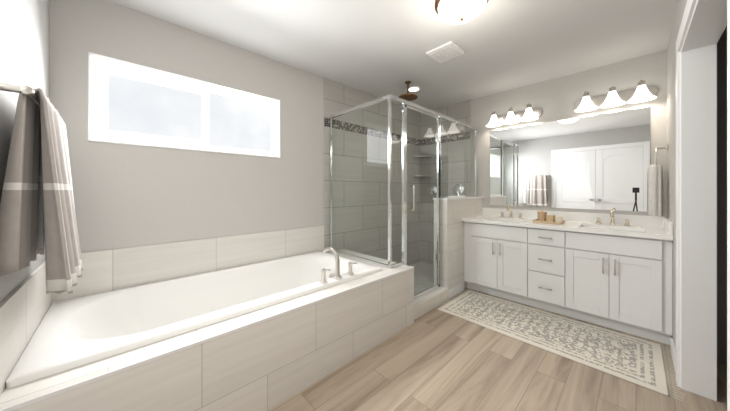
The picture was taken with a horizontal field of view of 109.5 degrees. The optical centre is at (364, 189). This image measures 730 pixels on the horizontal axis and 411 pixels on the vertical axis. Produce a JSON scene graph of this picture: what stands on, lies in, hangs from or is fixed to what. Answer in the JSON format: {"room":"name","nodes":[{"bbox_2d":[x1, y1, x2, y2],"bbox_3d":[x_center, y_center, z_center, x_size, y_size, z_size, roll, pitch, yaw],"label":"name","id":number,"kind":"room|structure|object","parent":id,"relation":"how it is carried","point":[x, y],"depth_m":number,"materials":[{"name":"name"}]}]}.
{"room":"bathroom","nodes":[
{"label":"bathroom","id":0,"kind":"room"},
{"bbox_2d":[0,0,49,302],"bbox_3d":[-0.981,-0.030,0.508,0.120,2.440,2.710,0,0,-44],"label":"wall","id":1,"kind":"structure","parent":0,"point":[24,42],"depth_m":1.06,"materials":[{"name":"paint"}]},
{"bbox_2d":[0,261,51,395],"bbox_3d":[-1.509,0.542,1.158,0.012,0.294,1.018,0,0,-44],"label":"tiled wall","id":2,"kind":"structure","parent":1,"relation":"attached to","point":[25,304],"depth_m":1.04,"materials":[{"name":"beige tile"}]},
{"bbox_2d":[0,83,82,293],"bbox_3d":[-1.344,0.009,1.102,0.188,0.746,0.658,0,0,-44],"label":"towel","id":3,"kind":"object","parent":1,"relation":"attached to","point":[37,210],"depth_m":0.94,"materials":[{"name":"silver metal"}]},
{"bbox_2d":[50,0,323,252],"bbox_3d":[-0.527,-0.030,2.895,4.070,2.440,0.120,0,0,-44],"label":"wall","id":4,"kind":"structure","parent":0,"point":[126,196],"depth_m":1.95,"materials":[{"name":"paint"}]},
{"bbox_2d":[88,52,280,157],"bbox_3d":[-1.325,-0.595,2.113,1.285,0.570,0.112,0,0,-44],"label":"window","id":5,"kind":"structure","parent":4,"relation":"in","point":[129,103],"depth_m":2.00,"materials":[{"name":"white glass"}]},
{"bbox_2d":[52,78,420,302],"bbox_3d":[-0.481,-0.030,2.847,3.830,2.440,0.014,0,0,-44],"label":"tiled wall","id":6,"kind":"structure","parent":4,"relation":"attached to","point":[339,97],"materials":[{"name":"tile"}]},
{"bbox_2d":[413,155,431,176],"bbox_3d":[0.897,-0.370,4.006,0.210,0.320,0.210,0,0,-44],"label":"shower shelf","id":7,"kind":"object","parent":6,"relation":"attached to","point":[423,156],"depth_m":3.98,"materials":[{"name":"tile"}]},
{"bbox_2d":[108,0,677,109],"bbox_3d":[0.814,-1.275,1.487,4.070,0.050,4.010,0,0,-44],"label":"ceiling","id":8,"kind":"structure","parent":0,"point":[379,48],"depth_m":2.10,"materials":[{"name":"paint"}]},
{"bbox_2d":[399,81,417,100],"bbox_3d":[0.497,-1.157,2.987,0.220,0.185,0.220,0,0,-44],"label":"shower head","id":9,"kind":"object","parent":8,"relation":"attached to","point":[408,96],"depth_m":2.97},
{"bbox_2d":[406,86,420,92],"bbox_3d":[0.602,-1.246,3.196,0.190,0.008,0.190,0,0,-44],"label":"recessed light","id":10,"kind":"object","parent":8,"relation":"in","point":[412,89],"depth_m":3.19,"materials":[{"name":"white glass"}]},
{"bbox_2d":[426,41,464,62],"bbox_3d":[0.729,-1.239,2.338,0.250,0.022,0.250,0,0,-44],"label":"ceiling vent","id":11,"kind":"object","parent":8,"relation":"in","point":[446,52],"depth_m":2.31,"materials":[{"name":"white plastic"}]},
{"bbox_2d":[435,0,488,24],"bbox_3d":[0.628,-1.174,1.675,0.340,0.150,0.340,0,0,-44],"label":"dome ceiling light","id":12,"kind":"object","parent":8,"relation":"attached to","point":[455,12],"depth_m":1.64,"materials":[{"name":"white glass"}]},
{"bbox_2d":[410,262,433,294],"bbox_3d":[0.605,1.173,3.301,1.607,0.035,0.828,0,0,-44],"label":"floor","id":13,"kind":"structure","parent":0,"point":[427,277],"depth_m":3.44,"materials":[{"name":"tile"}]},
{"bbox_2d":[433,197,482,289],"bbox_3d":[1.176,0.640,3.194,0.948,1.100,0.184,0,0,-44],"label":"wall","id":14,"kind":"structure","parent":0,"point":[455,211],"depth_m":2.92,"materials":[{"name":"tile"}]},
{"bbox_2d":[414,286,448,319],"bbox_3d":[0.609,1.130,2.623,0.678,0.120,0.159,0,0,-44],"label":"sill","id":15,"kind":"structure","parent":14,"relation":"attached to","point":[427,302],"depth_m":2.58,"materials":[{"name":"tile"}]},
{"bbox_2d":[329,94,476,299],"bbox_3d":[0.575,0.113,3.193,1.798,1.910,0.942,0,0,-44],"label":"glass shower enclosure","id":16,"kind":"object","parent":15,"relation":"on","point":[405,105],"depth_m":2.60,"materials":[{"name":"clear glass"}]},
{"bbox_2d":[449,282,463,297],"bbox_3d":[1.004,1.145,2.964,0.387,0.090,0.092,0,0,-44],"label":"baseboard","id":17,"kind":"structure","parent":14,"relation":"attached to","point":[455,290],"depth_m":2.94,"materials":[{"name":"white"}]},
{"bbox_2d":[268,288,726,410],"bbox_3d":[0.814,1.215,1.487,4.070,0.050,4.010,0,0,-44],"label":"floor","id":18,"kind":"structure","parent":0,"point":[434,359],"depth_m":1.60,"materials":[{"name":"beige wood"}]},
{"bbox_2d":[0,249,413,410],"bbox_3d":[-0.710,0.925,1.916,2.210,0.530,1.018,0,0,-44],"label":"bathtub","id":19,"kind":"object","parent":18,"relation":"on","point":[264,335],"depth_m":1.43,"materials":[{"name":"ceramic"}]},
{"bbox_2d":[320,247,356,283],"bbox_3d":[-0.243,0.549,1.966,0.302,0.220,0.264,0,0,-44],"label":"tub faucet","id":20,"kind":"object","parent":19,"relation":"on","point":[337,276],"depth_m":1.92,"materials":[{"name":"silver metal"}]},
{"bbox_2d":[436,289,685,400],"bbox_3d":[1.492,1.186,2.269,0.710,0.008,1.629,0,0,-44],"label":"rug","id":21,"kind":"object","parent":18,"relation":"on","point":[635,360],"depth_m":2.05,"materials":[{"name":"beige fabric"}]},
{"bbox_2d":[462,220,672,344],"bbox_3d":[1.917,0.780,2.675,0.590,0.820,1.606,0,0,-44],"label":"bathroom vanity","id":22,"kind":"object","parent":18,"relation":"on","point":[583,266],"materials":[{"name":"white wood"}]},
{"bbox_2d":[462,216,672,239],"bbox_3d":[1.916,0.353,2.674,0.592,0.036,1.606,0,0,-44],"label":"countertop","id":23,"kind":"structure","parent":22,"relation":"on","point":[576,224],"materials":[{"name":"white stone"}]},
{"bbox_2d":[500,205,521,218],"bbox_3d":[1.728,0.259,3.082,0.154,0.151,0.244,0,0,-44],"label":"sink faucet","id":24,"kind":"object","parent":23,"relation":"on","point":[511,215],"depth_m":3.10,"materials":[{"name":"beige metal"}]},
{"bbox_2d":[532,210,564,223],"bbox_3d":[1.890,0.272,2.656,0.200,0.124,0.240,0,0,-44],"label":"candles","id":25,"kind":"object","parent":23,"relation":"on","point":[543,217],"depth_m":2.63,"materials":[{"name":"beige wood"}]},
{"bbox_2d":[582,224,641,231],"bbox_3d":[2.210,0.432,2.319,0.309,0.146,0.428,0,0,-44],"label":"sink","id":26,"kind":"object","parent":23,"relation":"in","point":[583,225],"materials":[{"name":"white ceramic"}]},
{"bbox_2d":[596,209,630,225],"bbox_3d":[2.338,0.259,2.441,0.154,0.151,0.244,0,0,-44],"label":"sink faucet","id":27,"kind":"object","parent":23,"relation":"on","point":[612,221],"depth_m":2.46,"materials":[{"name":"beige metal"}]},
{"bbox_2d":[470,50,666,215],"bbox_3d":[1.879,-0.030,3.232,0.120,2.440,2.710,0,0,-44],"label":"wall","id":28,"kind":"structure","parent":0,"point":[556,99],"depth_m":2.77,"materials":[{"name":"paint"}]},
{"bbox_2d":[421,100,469,264],"bbox_3d":[1.181,-0.030,3.868,0.014,2.440,0.803,0,0,-44],"label":"tiled wall","id":29,"kind":"structure","parent":28,"relation":"attached to","point":[460,111],"depth_m":3.87,"materials":[{"name":"tile"}]},
{"bbox_2d":[427,185,436,195],"bbox_3d":[1.020,0.003,3.981,0.064,0.177,0.170,0,0,-44],"label":"shower valve","id":30,"kind":"object","parent":29,"relation":"attached to","point":[430,191],"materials":[{"name":"silver metal"}]},
{"bbox_2d":[453,184,463,195],"bbox_3d":[1.316,0.003,3.670,0.064,0.177,0.170,0,0,-44],"label":"shower valve","id":31,"kind":"object","parent":29,"relation":"attached to","point":[455,190],"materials":[{"name":"silver metal"}]},
{"bbox_2d":[486,103,541,126],"bbox_3d":[1.760,-0.904,3.105,0.226,0.191,0.579,0,0,-44],"label":"sconce","id":32,"kind":"object","parent":28,"relation":"attached to","point":[528,114],"depth_m":3.08,"materials":[{"name":"white glass"}]},
{"bbox_2d":[490,106,649,211],"bbox_3d":[2.129,-0.285,2.877,0.006,0.970,1.410,0,0,-44],"label":"mirror","id":33,"kind":"object","parent":28,"relation":"attached to","point":[598,162],"depth_m":2.75,"materials":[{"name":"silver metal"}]},
{"bbox_2d":[482,208,661,227],"bbox_3d":[2.123,0.285,2.871,0.020,0.100,1.606,0,0,-44],"label":"backsplash","id":34,"kind":"structure","parent":28,"relation":"attached to","point":[591,218],"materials":[{"name":"white stone"}]},
{"bbox_2d":[574,79,657,111],"bbox_3d":[2.367,-0.904,2.468,0.226,0.191,0.579,0,0,-44],"label":"sconce","id":35,"kind":"object","parent":28,"relation":"attached to","point":[642,92],"depth_m":2.45,"materials":[{"name":"white glass"}]},
{"bbox_2d":[667,0,686,347],"bbox_3d":[1.342,-0.030,0.933,3.830,2.440,0.120,0,0,-44],"label":"wall","id":36,"kind":"structure","parent":0,"point":[671,120],"depth_m":1.89,"materials":[{"name":"paint"}]},
{"bbox_2d":[648,144,668,216],"bbox_3d":[2.531,-0.083,2.229,0.181,0.616,0.116,0,0,-44],"label":"towel ring","id":37,"kind":"object","parent":36,"relation":"attached to","point":[655,189],"depth_m":2.20,"materials":[{"name":"silver metal"}]},
{"bbox_2d":[662,216,672,235],"bbox_3d":[2.467,0.285,2.102,0.543,0.100,0.018,0,0,-44],"label":"backsplash","id":38,"kind":"structure","parent":36,"relation":"attached to","point":[667,223],"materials":[{"name":"white stone"}]},
{"bbox_2d":[670,338,675,373],"bbox_3d":[1.089,1.143,0.785,3.260,0.095,0.014,0,0,-44],"label":"baseboard","id":39,"kind":"structure","parent":36,"relation":"attached to","point":[672,349],"depth_m":1.79,"materials":[{"name":"white wood"}]},
{"bbox_2d":[676,0,729,410],"bbox_3d":[1.490,0.133,1.082,1.420,2.115,0.143,0,0,-44],"label":"door frame","id":40,"kind":"structure","parent":36,"relation":"attached to","point":[704,24],"depth_m":1.49,"materials":[{"name":"white wood"}]},
{"bbox_2d":[717,26,726,363],"bbox_3d":[2.808,-0.030,1.438,0.050,2.440,1.170,0,0,-44],"label":"wall","id":41,"kind":"structure","parent":0,"point":[722,200],"depth_m":1.77,"materials":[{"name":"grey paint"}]}
]}

